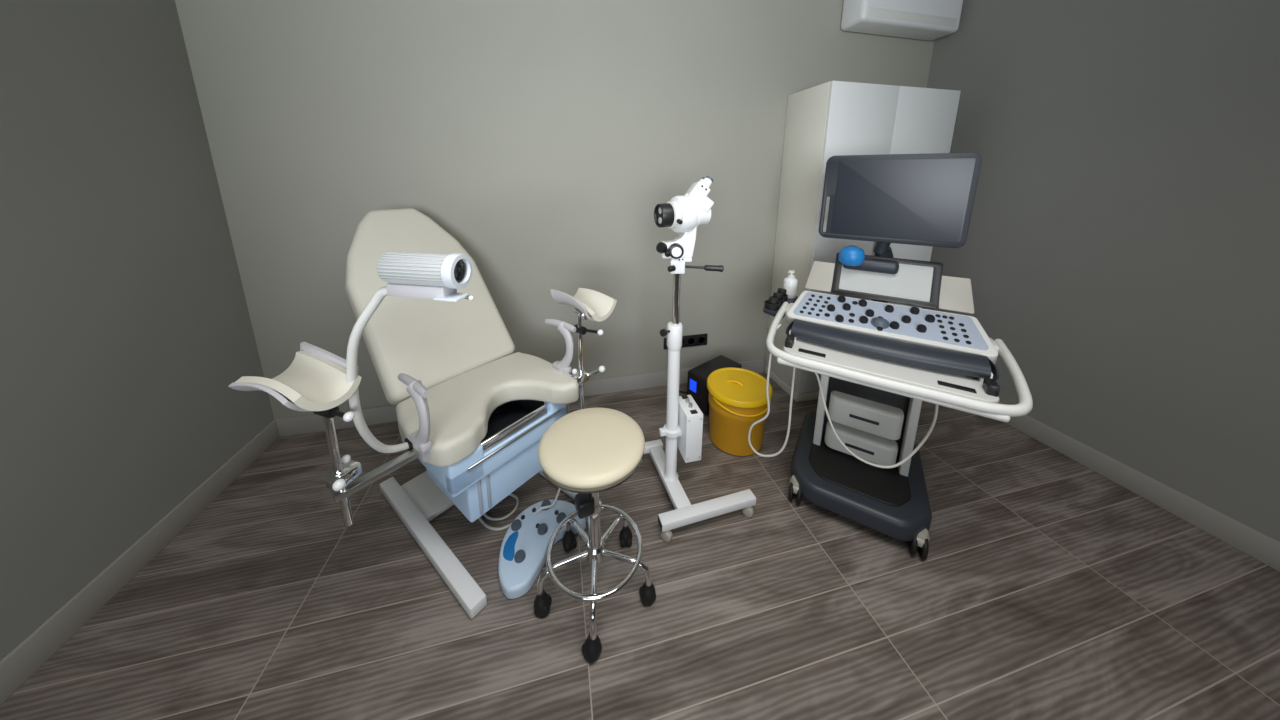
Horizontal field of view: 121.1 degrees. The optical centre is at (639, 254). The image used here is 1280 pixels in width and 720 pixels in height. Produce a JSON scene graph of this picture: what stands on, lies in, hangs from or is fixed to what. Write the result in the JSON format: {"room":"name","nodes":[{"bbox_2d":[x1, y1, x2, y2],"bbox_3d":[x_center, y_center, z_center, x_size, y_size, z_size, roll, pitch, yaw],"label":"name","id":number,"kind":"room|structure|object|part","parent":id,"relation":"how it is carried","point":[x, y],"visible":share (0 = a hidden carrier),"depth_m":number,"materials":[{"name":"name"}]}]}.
{"room":"gynecology exam room","nodes":[
{"label":"gynecology exam room","id":0,"kind":"room"},
{"bbox_2d":[0,0,273,660],"bbox_3d":[-1.646,0.127,-0.279,0.100,2.850,4.390,-3,13,-13],"label":"wall","id":1,"kind":"structure","parent":0,"point":[126,329],"depth_m":1.33,"materials":[{"name":"paint"}]},
{"bbox_2d":[0,419,278,705],"bbox_3d":[-1.599,1.463,0.025,0.014,0.112,4.390,-3,13,-13],"label":"baseboard","id":2,"kind":"structure","parent":1,"relation":"attached to","point":[23,661],"depth_m":1.32,"materials":[{"name":"paint"}]},
{"bbox_2d":[175,0,933,419],"bbox_3d":[-0.015,-0.437,2.365,4.540,2.850,0.100,-3,13,-13],"label":"wall","id":3,"kind":"structure","parent":0,"point":[546,138],"depth_m":2.11,"materials":[{"name":"grey paint"}]},
{"bbox_2d":[276,359,763,436],"bbox_3d":[-0.571,0.938,2.468,3.156,0.112,0.014,-3,13,-13],"label":"baseboard","id":4,"kind":"structure","parent":3,"relation":"attached to","point":[290,426],"depth_m":2.50,"materials":[{"name":"paint"}]},
{"bbox_2d":[664,334,707,348],"bbox_3d":[0.333,0.627,2.623,0.335,0.088,0.016,-3,13,-13],"label":"wall socket","id":5,"kind":"object","parent":3,"relation":"attached to","point":[699,339],"visible":0.73,"depth_m":2.63,"materials":[{"name":"black plastic"}]},
{"bbox_2d":[687,337,694,344],"bbox_3d":[0.373,0.627,2.626,0.060,0.060,0.003,-3,13,-13],"label":"outlet","id":6,"kind":"object","parent":5,"relation":"attached to","point":[690,340],"depth_m":2.63,"materials":[{"name":"black plastic"}]},
{"bbox_2d":[698,336,705,343],"bbox_3d":[0.451,0.623,2.644,0.060,0.060,0.003,-3,13,-13],"label":"outlet","id":7,"kind":"object","parent":5,"relation":"attached to","point":[701,339],"depth_m":2.65,"materials":[{"name":"black plastic"}]},
{"bbox_2d":[841,0,962,40],"bbox_3d":[1.724,-1.626,2.375,0.780,0.290,0.202,-3,13,-13],"label":"air conditioner","id":8,"kind":"object","parent":3,"relation":"attached to","point":[928,20],"visible":1,"depth_m":2.32,"materials":[{"name":"white plastic"}]},
{"bbox_2d":[0,372,1279,719],"bbox_3d":[0.503,1.451,0.542,4.540,0.060,4.590,-3,13,-13],"label":"floor","id":9,"kind":"structure","parent":0,"point":[1046,587],"depth_m":1.28,"materials":[{"name":"brown wood"}]},
{"bbox_2d":[228,208,616,618],"bbox_3d":[-0.906,0.505,1.569,1.195,1.323,1.126,10,15,36],"label":"chair","id":10,"kind":"object","parent":9,"relation":"on","point":[476,412],"visible":0.98,"depth_m":1.53,"materials":[{"name":"beige leather"}]},
{"bbox_3d":[-0.864,0.447,1.025,0.136,0.035,0.035,4,13,18],"label":"lever","id":11,"kind":"part","parent":10,"relation":"part of","materials":[{"name":"black plastic"}]},
{"bbox_3d":[-0.837,0.640,1.006,0.030,0.030,0.030,10,15,36],"label":"clamp knob","id":12,"kind":"part","parent":10,"relation":"part of","materials":[{"name":"white plastic"}]},
{"bbox_3d":[-0.901,0.625,1.109,0.024,0.024,0.024,10,15,36],"label":"lock knob","id":13,"kind":"part","parent":10,"relation":"part of","materials":[{"name":"white plastic"}]},
{"bbox_3d":[-0.797,0.442,0.990,0.026,0.026,0.026,10,15,36],"label":"lever knob","id":14,"kind":"part","parent":10,"relation":"part of","materials":[{"name":"white plastic"}]},
{"bbox_2d":[346,252,473,452],"bbox_3d":[-0.659,0.362,1.018,0.520,0.786,0.199,9,15,33],"label":"lamp","id":15,"kind":"object","parent":10,"relation":"on","point":[437,277],"visible":0.98,"depth_m":0.87,"materials":[{"name":"grey plastic"}]},
{"bbox_3d":[-0.752,0.390,1.050,0.148,0.674,0.349,-11,17,-42],"label":"arm","id":16,"kind":"part","parent":15,"relation":"part of","materials":[{"name":"white plastic"}]},
{"bbox_3d":[-0.453,0.101,0.870,0.062,0.007,0.050,3,12,10],"label":"bracket plate","id":17,"kind":"part","parent":15,"relation":"part of","materials":[{"name":"white plastic"}]},
{"bbox_3d":[-1.053,0.170,1.766,0.638,0.753,0.570,10,15,36],"label":"backrest","id":18,"kind":"part","parent":10,"relation":"part of","materials":[{"name":"beige leather"}]},
{"bbox_2d":[396,352,578,466],"bbox_3d":[-0.619,0.610,1.520,0.483,0.095,0.627,10,15,36],"label":"seat cushion","id":19,"kind":"object","parent":10,"relation":"on","point":[461,403],"depth_m":1.49,"materials":[{"name":"beige leather"}]},
{"bbox_2d":[480,400,546,445],"bbox_3d":[-0.595,0.717,1.541,0.388,0.128,0.394,-3,13,-13],"label":"basin","id":20,"kind":"object","parent":10,"relation":"in","point":[512,422],"depth_m":1.54,"materials":[{"name":"black metal"}]},
{"bbox_3d":[-0.482,0.725,1.443,0.012,0.012,0.420,10,15,36],"label":"drawer handle","id":21,"kind":"part","parent":10,"relation":"part of","materials":[{"name":"metal"}]},
{"bbox_3d":[-0.234,0.332,1.569,0.136,0.036,0.036,10,15,36],"label":"lever","id":22,"kind":"part","parent":10,"relation":"part of","materials":[{"name":"black plastic"}]},
{"bbox_3d":[-0.171,0.511,1.620,0.030,0.030,0.030,10,15,36],"label":"clamp knob","id":23,"kind":"part","parent":10,"relation":"part of","materials":[{"name":"white plastic"}]},
{"bbox_2d":[478,488,585,598],"bbox_3d":[-0.506,1.141,1.609,0.375,0.079,0.576,-10,16,-39],"label":"foot pedal","id":24,"kind":"object","parent":9,"relation":"on","point":[522,556],"visible":0.88,"depth_m":1.47,"materials":[{"name":"blue plastic"}]},
{"bbox_3d":[-0.678,1.153,1.654,0.236,0.033,0.230,-3,13,-13],"label":"cord","id":25,"kind":"part","parent":24,"relation":"part of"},
{"bbox_3d":[-0.398,1.110,1.632,0.045,0.027,0.149,8,15,32],"label":"carry handle","id":26,"kind":"part","parent":24,"relation":"part of","materials":[{"name":"white plastic"}]},
{"bbox_2d":[534,408,655,663],"bbox_3d":[-0.167,0.925,1.269,0.426,0.651,0.426,-3,13,-13],"label":"stool","id":27,"kind":"object","parent":9,"relation":"on","point":[587,452],"visible":1,"depth_m":1.22,"materials":[{"name":"beige leather"}]},
{"bbox_3d":[-0.271,1.119,1.278,0.185,0.098,0.021,-5,13,-22],"label":"leg","id":28,"kind":"part","parent":27,"relation":"part of","materials":[{"name":"silver metal"}]},
{"bbox_3d":[-0.239,1.091,1.409,0.021,0.098,0.185,-10,16,-40],"label":"leg","id":29,"kind":"part","parent":27,"relation":"part of","materials":[{"name":"silver metal"}]},
{"bbox_2d":[538,408,644,488],"bbox_3d":[-0.160,0.626,1.217,0.354,0.045,0.354,-3,13,-13],"label":"seat cushion","id":30,"kind":"object","parent":27,"relation":"on","point":[588,448],"depth_m":1.16,"materials":[{"name":"beige leather"}]},
{"bbox_3d":[-0.154,1.135,1.208,0.021,0.098,0.185,-1,12,-5],"label":"leg","id":31,"kind":"part","parent":27,"relation":"part of","materials":[{"name":"silver metal"}]},
{"bbox_3d":[-0.102,1.089,1.420,0.021,0.098,0.185,8,14,31],"label":"leg","id":32,"kind":"part","parent":27,"relation":"part of","materials":[{"name":"silver metal"}]},
{"bbox_3d":[-0.049,1.117,1.296,0.185,0.098,0.021,3,13,13],"label":"leg","id":33,"kind":"part","parent":27,"relation":"part of","materials":[{"name":"silver metal"}]},
{"bbox_2d":[644,176,755,541],"bbox_3d":[0.182,0.416,1.612,0.610,1.504,0.497,-3,13,-13],"label":"colposcope","id":34,"kind":"object","parent":9,"relation":"on","point":[683,428],"visible":0.94,"depth_m":1.57,"materials":[{"name":"white metal"}]},
{"bbox_3d":[0.097,-0.024,1.464,0.068,0.056,0.039,8,14,31],"label":"fine knob","id":35,"kind":"part","parent":34,"relation":"part of","materials":[{"name":"black plastic"}]},
{"bbox_3d":[0.110,0.330,1.551,0.032,0.033,0.048,12,17,42],"label":"sleeve knob","id":36,"kind":"part","parent":34,"relation":"part of","materials":[{"name":"black plastic"}]},
{"bbox_3d":[0.130,0.056,1.483,0.029,0.025,0.024,-7,14,-30],"label":"clamp knob","id":37,"kind":"part","parent":34,"relation":"part of","materials":[{"name":"black plastic"}]},
{"bbox_3d":[0.145,-0.016,1.462,0.064,0.060,0.049,-3,13,-13],"label":"focus knob","id":38,"kind":"part","parent":34,"relation":"part of","materials":[{"name":"black plastic"}]},
{"bbox_3d":[0.146,-0.011,1.441,0.041,0.041,0.008,0,12,0],"label":"knob","id":39,"kind":"part","parent":34,"relation":"part of","materials":[{"name":"white plastic"}]},
{"bbox_3d":[0.158,-0.065,1.504,0.143,0.150,0.060,-1,12,-8],"label":"yoke arm","id":40,"kind":"part","parent":34,"relation":"part of","materials":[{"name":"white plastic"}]},
{"bbox_3d":[0.236,0.051,1.531,0.103,0.015,0.011,0,12,0],"label":"tilt handle","id":41,"kind":"part","parent":34,"relation":"part of","materials":[{"name":"black plastic"}]},
{"bbox_2d":[687,355,741,414],"bbox_3d":[0.502,0.877,2.454,0.355,0.250,0.180,-10,16,-39],"label":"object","id":42,"kind":"object","parent":9,"relation":"on","point":[697,388],"visible":0.39,"depth_m":2.36,"materials":[{"name":"black plastic"}]},
{"bbox_3d":[0.373,0.895,2.349,0.014,0.234,0.176,-10,16,-39],"label":"panel","id":43,"kind":"part","parent":42,"relation":"part of","materials":[{"name":"black plastic"}]},
{"bbox_2d":[707,367,772,455],"bbox_3d":[0.560,0.895,2.084,0.358,0.365,0.358,-3,13,-13],"label":"bucket","id":44,"kind":"object","parent":9,"relation":"on","point":[737,398],"visible":0.95,"depth_m":1.97,"materials":[{"name":"yellow plastic"}]},
{"bbox_3d":[0.561,0.743,2.051,0.358,0.034,0.358,-3,13,-13],"label":"lid","id":45,"kind":"part","parent":44,"relation":"part of","materials":[{"name":"yellow plastic"}]},
{"bbox_3d":[0.584,0.813,1.966,0.344,0.050,0.147,-3,13,-13],"label":"bail handle","id":46,"kind":"part","parent":44,"relation":"part of","materials":[{"name":"yellow plastic"}]},
{"bbox_2d":[765,81,960,401],"bbox_3d":[1.491,-0.048,2.532,0.940,2.035,0.441,-3,13,-13],"label":"tall cabinet","id":47,"kind":"object","parent":9,"relation":"on","point":[824,121],"visible":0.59,"depth_m":2.25,"materials":[{"name":"white laminate"}]},
{"bbox_3d":[1.304,-0.031,2.304,0.468,1.968,0.018,-3,13,-13],"label":"door","id":48,"kind":"part","parent":47,"relation":"part of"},
{"bbox_3d":[1.761,-0.052,2.413,0.468,1.968,0.018,-3,13,-13],"label":"door","id":49,"kind":"part","parent":47,"relation":"part of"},
{"bbox_2d":[748,153,1032,559],"bbox_3d":[1.005,0.374,1.610,0.910,1.598,0.809,8,14,31],"label":"machine","id":50,"kind":"object","parent":9,"relation":"on","point":[856,457],"visible":1,"depth_m":1.55,"materials":[{"name":"plastic"}]},
{"bbox_2d":[764,300,779,309],"bbox_3d":[0.663,0.252,1.817,0.076,0.032,0.076,8,14,31],"label":"cup","id":51,"kind":"object","parent":50,"relation":"on","point":[768,304],"depth_m":1.79,"materials":[{"name":"black plastic"}]},
{"bbox_3d":[0.604,0.605,1.611,0.166,0.559,0.195,8,14,31],"label":"probe cord","id":52,"kind":"part","parent":50,"relation":"part of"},
{"bbox_2d":[770,296,783,305],"bbox_3d":[0.707,0.239,1.877,0.076,0.032,0.076,8,14,31],"label":"cup","id":53,"kind":"object","parent":50,"relation":"on","point":[780,299],"depth_m":1.85,"materials":[{"name":"black plastic"}]},
{"bbox_2d":[783,270,797,298],"bbox_3d":[0.821,0.156,1.973,0.073,0.151,0.073,-3,13,-13],"label":"bottle","id":54,"kind":"object","parent":50,"relation":"on","point":[790,283],"visible":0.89,"depth_m":1.95,"materials":[{"name":"white plastic"}]},
{"bbox_3d":[0.905,0.106,1.810,0.127,0.141,0.065,8,14,31],"label":"panel","id":55,"kind":"part","parent":50,"relation":"part of","materials":[{"name":"white plastic"}]},
{"bbox_3d":[1.109,0.912,1.824,0.300,0.115,0.210,8,14,31],"label":"drawer","id":56,"kind":"part","parent":50,"relation":"part of","materials":[{"name":"white plastic"}]},
{"bbox_3d":[1.110,0.756,1.790,0.300,0.135,0.210,8,14,31],"label":"drawer","id":57,"kind":"part","parent":50,"relation":"part of","materials":[{"name":"white plastic"}]},
{"bbox_3d":[1.106,0.144,1.761,0.220,0.392,0.154,8,14,31],"label":"monitor arm","id":58,"kind":"part","parent":50,"relation":"part of","materials":[{"name":"plastic"}]},
{"bbox_3d":[0.899,0.630,1.407,0.466,0.364,0.107,2,12,9],"label":"power cord","id":59,"kind":"part","parent":50,"relation":"part of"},
{"bbox_3d":[1.043,0.267,1.570,0.680,0.074,0.167,8,14,31],"label":"key panel","id":60,"kind":"part","parent":50,"relation":"part of","materials":[{"name":"blue plastic"}]},
{"bbox_2d":[783,338,999,403],"bbox_3d":[1.021,0.393,1.562,0.670,0.030,0.595,8,14,31],"label":"tray","id":61,"kind":"object","parent":50,"relation":"on","point":[930,385],"depth_m":1.30,"materials":[{"name":"white plastic"}]},
{"bbox_3d":[0.950,0.372,1.441,0.826,0.103,0.466,8,14,31],"label":"handle","id":62,"kind":"part","parent":50,"relation":"part of","materials":[{"name":"white plastic"}]},
{"bbox_2d":[819,153,981,247],"bbox_3d":[1.090,-0.242,1.569,0.536,0.377,0.048,8,14,31],"label":"monitor","id":63,"kind":"object","parent":50,"relation":"on","point":[911,199],"depth_m":1.53,"materials":[{"name":"black plastic"}]},
{"bbox_3d":[1.347,0.167,1.541,0.127,0.141,0.065,8,14,31],"label":"panel","id":64,"kind":"part","parent":50,"relation":"part of","materials":[{"name":"white plastic"}]},
{"bbox_3d":[1.205,0.426,1.261,0.030,0.045,0.030,8,14,31],"label":"rest post","id":65,"kind":"part","parent":50,"relation":"part of","materials":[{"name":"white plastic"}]},
{"bbox_2d":[922,0,1279,541],"bbox_3d":[2.670,-0.069,0.744,0.100,2.850,4.390,-3,13,-13],"label":"wall","id":66,"kind":"structure","parent":0,"point":[1122,245],"depth_m":1.73,"materials":[{"name":"paint"}]},
{"bbox_2d":[999,402,1279,571],"bbox_3d":[2.657,1.316,0.818,0.014,0.112,3.960,-3,13,-13],"label":"baseboard","id":67,"kind":"structure","parent":66,"relation":"attached to","point":[1257,545],"depth_m":1.69,"materials":[{"name":"paint"}]}
]}

